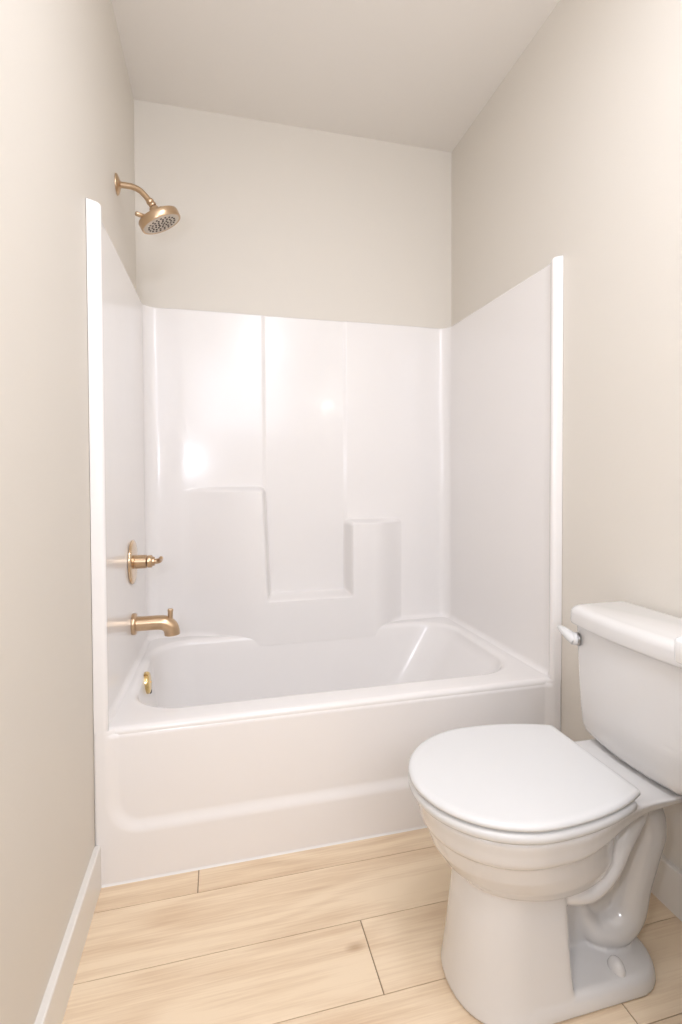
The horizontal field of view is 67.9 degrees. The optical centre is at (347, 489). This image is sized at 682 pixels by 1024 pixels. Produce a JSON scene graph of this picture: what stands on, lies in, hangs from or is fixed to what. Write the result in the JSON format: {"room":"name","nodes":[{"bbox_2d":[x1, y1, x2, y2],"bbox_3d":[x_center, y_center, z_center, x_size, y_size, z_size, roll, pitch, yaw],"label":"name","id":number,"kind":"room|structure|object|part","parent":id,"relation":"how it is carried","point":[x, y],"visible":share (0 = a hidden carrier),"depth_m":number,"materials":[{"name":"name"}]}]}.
{"room":"bathroom","nodes":[
{"label":"bathroom","id":0,"kind":"room"},
{"bbox_2d":[0,0,135,1023],"bbox_3d":[-0.509,-0.265,0.366,0.100,2.871,4.085,-1,1,-14],"label":"wall","id":1,"kind":"structure","parent":0,"point":[67,100],"depth_m":1.06,"materials":[{"name":"beige paint"}]},
{"bbox_2d":[35,846,100,1023],"bbox_3d":[-0.341,1.099,-0.011,0.016,0.120,2.979,-1,1,-14],"label":"baseboard","id":2,"kind":"structure","parent":1,"relation":"attached to","point":[55,1000],"depth_m":1.16,"materials":[{"name":"white paint"}]},
{"bbox_2d":[115,173,179,234],"bbox_3d":[-0.729,-1.042,1.861,0.218,0.192,0.153,-1,1,-14],"label":"shower","id":3,"kind":"object","parent":1,"relation":"attached to","point":[160,219],"visible":1,"depth_m":1.83,"materials":[{"name":"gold metal"}]},
{"bbox_3d":[-0.771,-1.077,1.844,0.122,0.070,0.021,-1,1,-14],"label":"shower arm","id":4,"kind":"part","parent":3,"relation":"part of","materials":[{"name":"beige metal"}]},
{"bbox_2d":[134,99,451,328],"bbox_3d":[-0.209,-0.311,2.496,1.524,2.871,0.100,-1,1,-14],"label":"wall","id":5,"kind":"structure","parent":0,"point":[278,220],"depth_m":2.41,"materials":[{"name":"beige paint"}]},
{"bbox_2d":[111,0,559,152],"bbox_3d":[0.273,-1.727,0.533,1.524,0.080,3.885,-1,1,-14],"label":"ceiling","id":6,"kind":"structure","parent":0,"point":[417,73],"depth_m":2.01,"materials":[{"name":"white paint"}]},
{"bbox_2d":[62,828,681,1023],"bbox_3d":[0.315,1.148,0.474,1.524,0.004,4.134,-1,1,-14],"label":"floor","id":7,"kind":"structure","parent":0,"point":[349,932],"depth_m":1.25,"materials":[{"name":"brown wood"}]},
{"bbox_2d":[86,197,563,887],"bbox_3d":[-0.086,0.147,2.025,1.522,1.935,0.889,-1,1,-14],"label":"shower","id":8,"kind":"object","parent":7,"relation":"on","point":[356,527],"visible":0.94,"depth_m":2.24,"materials":[{"name":"white plastic"}]},
{"bbox_2d":[128,540,162,583],"bbox_3d":[-0.754,0.273,1.916,0.116,0.166,0.166,-1,1,-14],"label":"shower valve","id":9,"kind":"object","parent":8,"relation":"attached to","point":[135,561],"visible":1,"depth_m":1.89,"materials":[{"name":"brown metal"}]},
{"bbox_3d":[-0.705,0.265,1.905,0.030,0.037,0.079,-1,2,-42],"label":"lever","id":10,"kind":"part","parent":9,"relation":"part of","materials":[{"name":"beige metal"}]},
{"bbox_2d":[131,608,179,636],"bbox_3d":[-0.727,0.508,1.927,0.170,0.100,0.081,-1,1,-14],"label":"tub spout","id":11,"kind":"object","parent":8,"relation":"attached to","point":[169,625],"visible":1,"depth_m":1.91,"materials":[{"name":"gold metal"}]},
{"bbox_3d":[-0.721,0.519,1.929,0.158,0.078,0.057,-1,1,-14],"label":"spout","id":12,"kind":"part","parent":11,"relation":"part of","materials":[{"name":"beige metal"}]},
{"bbox_2d":[109,617,549,734],"bbox_3d":[-0.085,0.849,2.046,1.500,0.359,0.870,-1,1,-14],"label":"basin","id":13,"kind":"object","parent":8,"relation":"in","point":[395,675],"depth_m":2.11,"materials":[{"name":"white plastic"}]},
{"bbox_2d":[408,601,681,1023],"bbox_3d":[0.509,0.731,1.232,0.752,0.791,0.469,-1,1,-14],"label":"toilet","id":14,"kind":"object","parent":7,"relation":"on","point":[553,844],"visible":1,"depth_m":1.12,"materials":[{"name":"white ceramic"}]},
{"bbox_3d":[0.366,0.677,1.181,0.450,0.024,0.402,-1,1,-14],"label":"seat","id":15,"kind":"part","parent":14,"relation":"part of","materials":[{"name":"white plastic"}]},
{"bbox_3d":[0.373,0.654,1.182,0.464,0.016,0.401,-1,1,-14],"label":"seat lid","id":16,"kind":"part","parent":14,"relation":"part of","materials":[{"name":"white plastic"}]},
{"bbox_3d":[0.633,0.419,1.455,0.037,0.043,0.084,-1,1,-14],"label":"flush lever","id":17,"kind":"part","parent":14,"relation":"part of","materials":[{"name":"white plastic"}]},
{"bbox_3d":[0.773,0.359,1.277,0.212,0.052,0.442,-1,1,-14],"label":"tank lid","id":18,"kind":"part","parent":14,"relation":"part of","materials":[{"name":"white ceramic"}]},
{"bbox_3d":[0.774,0.535,1.281,0.192,0.301,0.418,-1,1,-14],"label":"tank","id":19,"kind":"part","parent":14,"relation":"part of","materials":[{"name":"white ceramic"}]},
{"bbox_2d":[674,636,681,663],"bbox_3d":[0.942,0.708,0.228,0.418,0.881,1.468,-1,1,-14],"label":"toilet tank lid","id":20,"kind":"object","parent":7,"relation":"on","point":[678,641],"visible":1,"depth_m":0.87,"materials":[{"name":"white ceramic"}]},
{"bbox_2d":[451,0,681,869],"bbox_3d":[1.066,-0.279,0.763,0.100,2.871,4.085,-1,1,-14],"label":"wall","id":21,"kind":"structure","parent":0,"point":[576,154],"depth_m":1.59,"materials":[{"name":"beige paint"}]},
{"bbox_2d":[651,854,681,920],"bbox_3d":[0.861,1.064,1.389,0.016,0.120,0.854,-1,1,-14],"label":"baseboard","id":22,"kind":"structure","parent":21,"relation":"attached to","point":[667,885],"depth_m":1.35,"materials":[{"name":"white paint"}]}
]}

